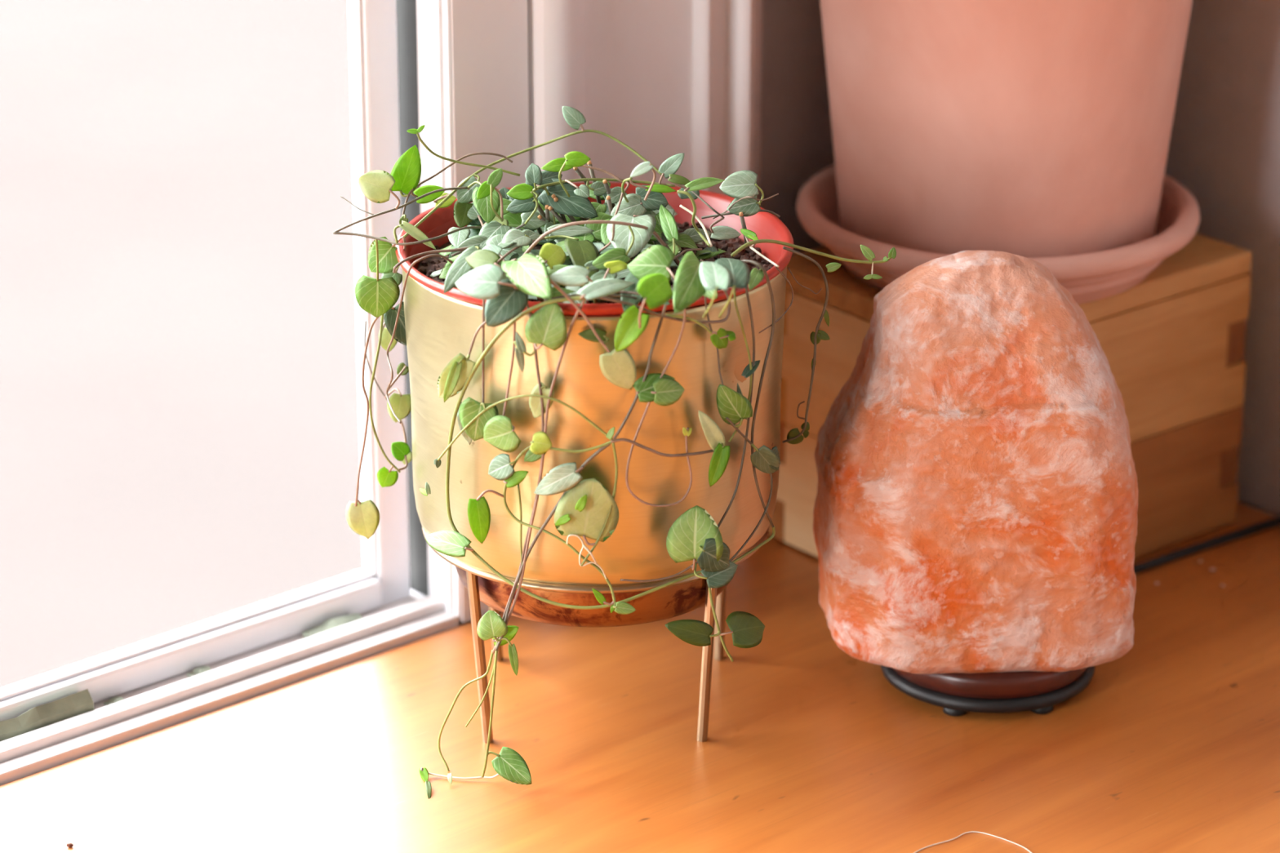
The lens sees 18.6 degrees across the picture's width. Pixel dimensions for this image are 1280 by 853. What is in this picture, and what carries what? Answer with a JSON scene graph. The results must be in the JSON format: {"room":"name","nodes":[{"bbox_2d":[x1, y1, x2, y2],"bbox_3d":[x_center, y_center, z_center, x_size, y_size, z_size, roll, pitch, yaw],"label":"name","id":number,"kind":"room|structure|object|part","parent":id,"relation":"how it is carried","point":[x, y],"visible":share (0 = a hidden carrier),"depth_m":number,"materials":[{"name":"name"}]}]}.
{"room":"living room","nodes":[
{"label":"living room","id":0,"kind":"room"},
{"bbox_2d":[410,0,835,626],"bbox_3d":[-0.848,-0.283,0.846,2.647,2.750,0.139,-18,27,-38],"label":"wall","id":1,"kind":"structure","parent":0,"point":[797,144],"depth_m":1.62,"materials":[{"name":"paint"}]},
{"bbox_2d":[0,0,462,785],"bbox_3d":[-0.613,-0.572,0.915,1.424,1.762,0.066,-18,27,-38],"label":"window","id":2,"kind":"structure","parent":1,"relation":"attached to","point":[65,714],"depth_m":1.57,"materials":[{"name":"white paint"}]},
{"bbox_3d":[-0.614,0.228,1.230,1.336,0.012,0.014,-18,27,-38],"label":"rail","id":3,"kind":"part","parent":2,"relation":"part of","materials":[{"name":"white paint"}]},
{"bbox_3d":[-0.628,0.242,1.232,1.399,0.014,0.047,-18,27,-38],"label":"sill","id":4,"kind":"part","parent":2,"relation":"part of","materials":[{"name":"paint"}]},
{"bbox_2d":[1164,0,1279,516],"bbox_3d":[1.159,-0.217,0.676,0.130,2.750,3.060,-18,27,-38],"label":"wall","id":5,"kind":"structure","parent":0,"point":[1224,148],"depth_m":1.71,"materials":[{"name":"paint"}]},
{"bbox_3d":[0.110,1.418,0.338,2.647,0.050,2.818,-18,27,-38],"label":"floor","id":6,"kind":"structure","parent":0,"visible":0},
{"bbox_2d":[0,501,1279,852],"bbox_3d":[-0.325,0.700,1.078,2.046,0.750,0.780,-18,27,-38],"label":"wooden table","id":7,"kind":"object","parent":6,"relation":"on","point":[1171,744],"visible":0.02,"depth_m":1.51,"materials":[{"name":"brown wood"}]},
{"bbox_2d":[66,843,73,847],"bbox_3d":[-0.210,0.154,1.443,0.002,0.002,0.002,13,25,29],"label":"crumb","id":8,"kind":"object","parent":7,"relation":"on","point":[68,845],"visible":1,"depth_m":1.44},
{"bbox_2d":[401,266,786,743],"bbox_3d":[-0.017,0.021,1.527,0.147,0.188,0.147,0,21,0],"label":"planter","id":9,"kind":"object","parent":7,"relation":"on","point":[439,327],"visible":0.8,"depth_m":1.46,"materials":[{"name":"gold metal"}]},
{"bbox_3d":[-0.062,0.087,1.512,0.010,0.076,0.004,-3,21,-8],"label":"leg","id":10,"kind":"part","parent":9,"relation":"part of","materials":[{"name":"gold metal"}]},
{"bbox_3d":[-0.060,0.059,1.584,0.010,0.076,0.004,4,22,11],"label":"leg","id":11,"kind":"part","parent":9,"relation":"part of","materials":[{"name":"gold metal"}]},
{"bbox_2d":[454,565,729,627],"bbox_3d":[-0.017,0.048,1.538,0.114,0.024,0.114,0,21,0],"label":"saucer","id":12,"kind":"object","parent":9,"relation":"on","point":[572,585],"depth_m":1.49,"materials":[{"name":"gold metal"}]},
{"bbox_2d":[395,182,794,315],"bbox_3d":[-0.017,-0.019,1.511,0.152,0.112,0.151,0,21,0],"label":"plastic pot","id":13,"kind":"object","parent":9,"relation":"in","point":[766,225],"visible":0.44,"depth_m":1.51,"materials":[{"name":"red plastic"}]},
{"bbox_2d":[417,217,773,303],"bbox_3d":[-0.017,-0.061,1.495,0.137,0.008,0.136,0,21,0],"label":"potting soil","id":14,"kind":"object","parent":13,"relation":"in","point":[427,266],"visible":0.17,"depth_m":1.51,"materials":[{"name":"brown soil"}]},
{"bbox_2d":[333,106,896,799],"bbox_3d":[-0.025,0.008,1.494,0.189,0.240,0.165,13,25,29],"label":"trailing plant","id":15,"kind":"object","parent":14,"relation":"in","point":[491,259],"visible":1,"depth_m":1.46,"materials":[{"name":"green plant"}]},
{"bbox_3d":[-0.105,-0.006,1.508,0.013,0.079,0.002,-5,22,-14],"label":"stem","id":16,"kind":"part","parent":15,"relation":"part of","materials":[{"name":"plant"}]},
{"bbox_3d":[-0.099,-0.014,1.511,0.012,0.068,0.005,0,21,0],"label":"stem","id":17,"kind":"part","parent":15,"relation":"part of","materials":[{"name":"green plant"}]},
{"bbox_3d":[-0.090,-0.082,1.483,0.054,0.013,0.005,-8,23,-20],"label":"stem","id":18,"kind":"part","parent":15,"relation":"part of","materials":[{"name":"brown plant"}]},
{"bbox_3d":[-0.087,-0.072,1.474,0.056,0.003,0.015,-3,21,-7],"label":"stem","id":19,"kind":"part","parent":15,"relation":"part of","materials":[{"name":"brown plant"}]},
{"bbox_3d":[-0.085,-0.035,1.475,0.045,0.071,0.026,13,25,30],"label":"stem","id":20,"kind":"part","parent":15,"relation":"part of","materials":[{"name":"plant"}]},
{"bbox_3d":[-0.077,-0.062,1.458,0.035,0.005,0.006,-13,25,-31],"label":"stem","id":21,"kind":"part","parent":15,"relation":"part of","materials":[{"name":"brown plant"}]},
{"bbox_3d":[-0.072,0.133,1.494,0.024,0.002,0.002,4,22,10],"label":"stem","id":22,"kind":"part","parent":15,"relation":"part of","materials":[{"name":"plant"}]},
{"bbox_3d":[-0.071,-0.092,1.492,0.048,0.021,0.007,-11,24,-27],"label":"stem","id":23,"kind":"part","parent":15,"relation":"part of","materials":[{"name":"plant"}]},
{"bbox_3d":[-0.066,0.108,1.487,0.028,0.058,0.002,15,26,33],"label":"stem","id":24,"kind":"part","parent":15,"relation":"part of","materials":[{"name":"green plant"}]},
{"bbox_3d":[-0.065,-0.103,1.487,0.042,0.022,0.003,-9,23,-21],"label":"stem","id":25,"kind":"part","parent":15,"relation":"part of","materials":[{"name":"plant"}]},
{"bbox_3d":[-0.060,0.099,1.477,0.015,0.035,0.001,12,24,27],"label":"stem","id":26,"kind":"part","parent":15,"relation":"part of","materials":[{"name":"green plant"}]},
{"bbox_3d":[-0.051,-0.033,1.445,0.004,0.047,0.029,12,24,28],"label":"stem","id":27,"kind":"part","parent":15,"relation":"part of","materials":[{"name":"brown plant"}]},
{"bbox_3d":[-0.057,-0.070,1.469,0.033,0.007,0.004,-15,26,-34],"label":"stem","id":28,"kind":"part","parent":15,"relation":"part of","materials":[{"name":"brown plant"}]},
{"bbox_3d":[-0.057,0.107,1.477,0.007,0.057,0.003,3,22,8],"label":"stem","id":29,"kind":"part","parent":15,"relation":"part of","materials":[{"name":"green plant"}]},
{"bbox_3d":[-0.055,0.131,1.490,0.011,0.008,0.001,5,22,12],"label":"stem","id":30,"kind":"part","parent":15,"relation":"part of","materials":[{"name":"plant"}]},
{"bbox_3d":[-0.045,-0.039,1.434,0.034,0.036,0.019,-11,24,-27],"label":"stem","id":31,"kind":"part","parent":15,"relation":"part of","materials":[{"name":"brown plant"}]},
{"bbox_3d":[-0.044,0.037,1.454,0.002,0.033,0.003,0,21,0],"label":"stem","id":32,"kind":"part","parent":15,"relation":"part of","materials":[{"name":"plant"}]},
{"bbox_3d":[-0.045,-0.065,1.456,0.019,0.002,0.033,0,21,0],"label":"stem","id":33,"kind":"part","parent":15,"relation":"part of","materials":[{"name":"brown plant"}]},
{"bbox_3d":[-0.044,0.011,1.455,0.020,0.139,0.030,0,21,0],"label":"stem","id":34,"kind":"part","parent":15,"relation":"part of","materials":[{"name":"plant"}]},
{"bbox_3d":[-0.041,-0.029,1.440,0.007,0.059,0.029,13,25,31],"label":"stem","id":35,"kind":"part","parent":15,"relation":"part of","materials":[{"name":"plant"}]},
{"bbox_3d":[-0.044,0.002,1.441,0.070,0.035,0.009,8,23,19],"label":"stem","id":36,"kind":"part","parent":15,"relation":"part of","materials":[{"name":"plant"}]},
{"bbox_3d":[-0.040,-0.093,1.494,0.099,0.031,0.041,0,21,0],"label":"stem","id":37,"kind":"part","parent":15,"relation":"part of","materials":[{"name":"plant"}]},
{"bbox_3d":[-0.037,0.015,1.453,0.037,0.144,0.029,0,21,0],"label":"stem","id":38,"kind":"part","parent":15,"relation":"part of","materials":[{"name":"plant"}]},
{"bbox_3d":[-0.033,0.044,1.451,0.044,0.085,0.007,0,21,0],"label":"stem","id":39,"kind":"part","parent":15,"relation":"part of","materials":[{"name":"brown plant"}]},
{"bbox_3d":[-0.030,0.034,1.448,0.042,0.066,0.014,0,21,0],"label":"stem","id":40,"kind":"part","parent":15,"relation":"part of","materials":[{"name":"plant"}]},
{"bbox_3d":[-0.024,0.005,1.449,0.097,0.124,0.030,0,21,0],"label":"stem","id":41,"kind":"part","parent":15,"relation":"part of","materials":[{"name":"green plant"}]},
{"bbox_3d":[-0.022,-0.040,1.416,0.024,0.029,0.003,2,21,6],"label":"stem","id":42,"kind":"part","parent":15,"relation":"part of","materials":[{"name":"brown plant"}]},
{"bbox_3d":[-0.018,-0.047,1.420,0.034,0.002,0.003,-2,21,-4],"label":"stem","id":43,"kind":"part","parent":15,"relation":"part of","materials":[{"name":"brown plant"}]},
{"bbox_3d":[-0.017,-0.070,1.451,0.057,0.016,0.011,-5,22,-14],"label":"stem","id":44,"kind":"part","parent":15,"relation":"part of","materials":[{"name":"brown plant"}]},
{"bbox_3d":[-0.015,0.028,1.442,0.014,0.049,0.002,-3,21,-7],"label":"stem","id":45,"kind":"part","parent":15,"relation":"part of","materials":[{"name":"plant"}]},
{"bbox_3d":[-0.015,-0.092,1.495,0.058,0.008,0.007,-5,22,-12],"label":"stem","id":46,"kind":"part","parent":15,"relation":"part of","materials":[{"name":"plant"}]},
{"bbox_3d":[-0.003,-0.087,1.478,0.007,0.022,0.024,5,22,13],"label":"stem","id":47,"kind":"part","parent":15,"relation":"part of","materials":[{"name":"green plant"}]},
{"bbox_3d":[-0.003,-0.048,1.421,0.017,0.002,0.002,8,23,19],"label":"stem","id":48,"kind":"part","parent":15,"relation":"part of","materials":[{"name":"brown plant"}]},
{"bbox_3d":[0.002,-0.029,1.438,0.024,0.059,0.034,0,21,0],"label":"stem","id":49,"kind":"part","parent":15,"relation":"part of","materials":[{"name":"plant"}]},
{"bbox_3d":[0.005,-0.043,1.426,0.056,0.017,0.020,0,21,0],"label":"stem","id":50,"kind":"part","parent":15,"relation":"part of","materials":[{"name":"brown plant"}]},
{"bbox_3d":[0.009,-0.016,1.442,0.022,0.092,0.031,5,22,13],"label":"stem","id":51,"kind":"part","parent":15,"relation":"part of","materials":[{"name":"brown plant"}]},
{"bbox_3d":[0.008,0.054,1.460,0.031,0.006,0.002,-6,22,-15],"label":"stem","id":52,"kind":"part","parent":15,"relation":"part of","materials":[{"name":"plant"}]},
{"bbox_3d":[0.011,0.007,1.442,0.046,0.011,0.006,-9,23,-23],"label":"stem","id":53,"kind":"part","parent":15,"relation":"part of","materials":[{"name":"brown plant"}]},
{"bbox_3d":[0.016,-0.064,1.456,0.017,0.002,0.004,-18,28,-38],"label":"stem","id":54,"kind":"part","parent":15,"relation":"part of","materials":[{"name":"brown plant"}]},
{"bbox_3d":[0.019,-0.036,1.429,0.020,0.012,0.002,-9,23,-22],"label":"stem","id":55,"kind":"part","parent":15,"relation":"part of","materials":[{"name":"plant"}]},
{"bbox_3d":[0.023,-0.078,1.460,0.010,0.019,0.018,-18,28,-39],"label":"stem","id":56,"kind":"part","parent":15,"relation":"part of","materials":[{"name":"green plant"}]},
{"bbox_3d":[0.023,-0.075,1.465,0.005,0.008,0.029,-9,23,-22],"label":"stem","id":57,"kind":"part","parent":15,"relation":"part of","materials":[{"name":"beige plant"}]},
{"bbox_3d":[0.017,-0.036,1.443,0.029,0.044,0.010,17,27,36],"label":"stem","id":58,"kind":"part","parent":15,"relation":"part of","materials":[{"name":"brown plant"}]},
{"bbox_3d":[0.025,-0.083,1.477,0.014,0.010,0.005,9,23,23],"label":"stem","id":59,"kind":"part","parent":15,"relation":"part of","materials":[{"name":"brown plant"}]},
{"bbox_3d":[0.030,-0.009,1.458,0.025,0.106,0.032,0,21,0],"label":"stem","id":60,"kind":"part","parent":15,"relation":"part of","materials":[{"name":"brown plant"}]},
{"bbox_3d":[0.026,-0.027,1.454,0.029,0.064,0.013,10,24,25],"label":"stem","id":61,"kind":"part","parent":15,"relation":"part of","materials":[{"name":"brown plant"}]},
{"bbox_3d":[0.039,-0.081,1.489,0.030,0.005,0.007,-2,21,-6],"label":"stem","id":62,"kind":"part","parent":15,"relation":"part of","materials":[{"name":"brown plant"}]},
{"bbox_3d":[0.041,0.064,1.482,0.008,0.043,0.040,17,27,37],"label":"stem","id":63,"kind":"part","parent":15,"relation":"part of","materials":[{"name":"plant"}]},
{"bbox_3d":[0.040,0.021,1.469,0.003,0.060,0.031,18,28,38],"label":"stem","id":64,"kind":"part","parent":15,"relation":"part of","materials":[{"name":"plant"}]},
{"bbox_3d":[0.035,-0.012,1.468,0.029,0.109,0.013,6,22,16],"label":"stem","id":65,"kind":"part","parent":15,"relation":"part of","materials":[{"name":"brown plant"}]},
{"bbox_3d":[0.046,-0.063,1.460,0.001,0.001,0.024,-9,23,-21],"label":"stem","id":66,"kind":"part","parent":15,"relation":"part of","materials":[{"name":"beige plant"}]},
{"bbox_3d":[0.063,-0.031,1.493,0.018,0.084,0.011,0,21,0],"label":"stem","id":67,"kind":"part","parent":15,"relation":"part of","materials":[{"name":"brown plant"}]},
{"bbox_3d":[0.063,-0.066,1.476,0.070,0.017,0.009,-10,24,-25],"label":"stem","id":68,"kind":"part","parent":15,"relation":"part of","materials":[{"name":"plant"}]},
{"bbox_3d":[0.026,0.087,1.512,0.009,0.076,0.004,10,24,24],"label":"leg","id":69,"kind":"part","parent":9,"relation":"part of","materials":[{"name":"gold metal"}]},
{"bbox_3d":[0.033,0.059,1.584,0.005,0.076,0.004,0,21,0],"label":"leg","id":70,"kind":"part","parent":9,"relation":"part of","materials":[{"name":"gold metal"}]},
{"bbox_2d":[914,831,1031,852],"bbox_3d":[0.120,0.154,1.444,0.048,0.001,0.020,-2,21,-4],"label":"thread","id":71,"kind":"object","parent":7,"relation":"on","point":[973,831],"visible":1,"depth_m":1.45},
{"bbox_2d":[812,250,1138,716],"bbox_3d":[0.135,0.017,1.548,0.128,0.182,0.090,-1,21,-3],"label":"salt lamp","id":72,"kind":"object","parent":7,"relation":"on","point":[975,521],"visible":1,"depth_m":1.51,"materials":[{"name":"orange stone"}]},
{"bbox_2d":[768,233,1251,558],"bbox_3d":[0.159,-0.014,1.700,0.169,0.126,0.124,-17,27,-37],"label":"wooden box","id":73,"kind":"object","parent":7,"relation":"on","point":[1172,342],"visible":0.41,"depth_m":1.68,"materials":[{"name":"brown wood"}]},
{"bbox_2d":[796,164,1199,303],"bbox_3d":[0.152,-0.084,1.667,0.171,0.028,0.171,0,21,0],"label":"saucer","id":74,"kind":"object","parent":73,"relation":"on","point":[1090,277],"visible":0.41,"depth_m":1.62,"materials":[{"name":"ceramic"}]},
{"bbox_2d":[820,0,1192,257],"bbox_3d":[0.152,-0.165,1.635,0.185,0.188,0.185,0,21,0],"label":"terracotta pot","id":75,"kind":"object","parent":74,"relation":"on","point":[1025,128],"visible":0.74,"depth_m":1.59,"materials":[{"name":"ceramic"}]},
{"bbox_3d":[0.159,-0.068,1.679,0.169,0.010,0.124,-17,27,-37],"label":"lid","id":76,"kind":"part","parent":73,"relation":"part of","materials":[{"name":"brown wood"}]},
{"bbox_2d":[1133,515,1279,574],"bbox_3d":[0.221,0.062,1.673,0.034,0.005,0.181,15,26,34],"label":"power cord","id":77,"kind":"object","parent":7,"relation":"on","point":[1270,523],"visible":0.44,"depth_m":1.70,"materials":[{"name":"black rubber"}]},
{"label":"outside","id":78,"kind":"structure","parent":0,"visible":0},
{"bbox_2d":[0,0,363,688],"bbox_3d":[-0.017,1.064,1.933,60.000,0.050,60.000,0,21,0],"label":"window pane","id":79,"kind":"structure","parent":78,"point":[180,437],"depth_m":4.94,"materials":[{"name":"white glass"}]}
]}

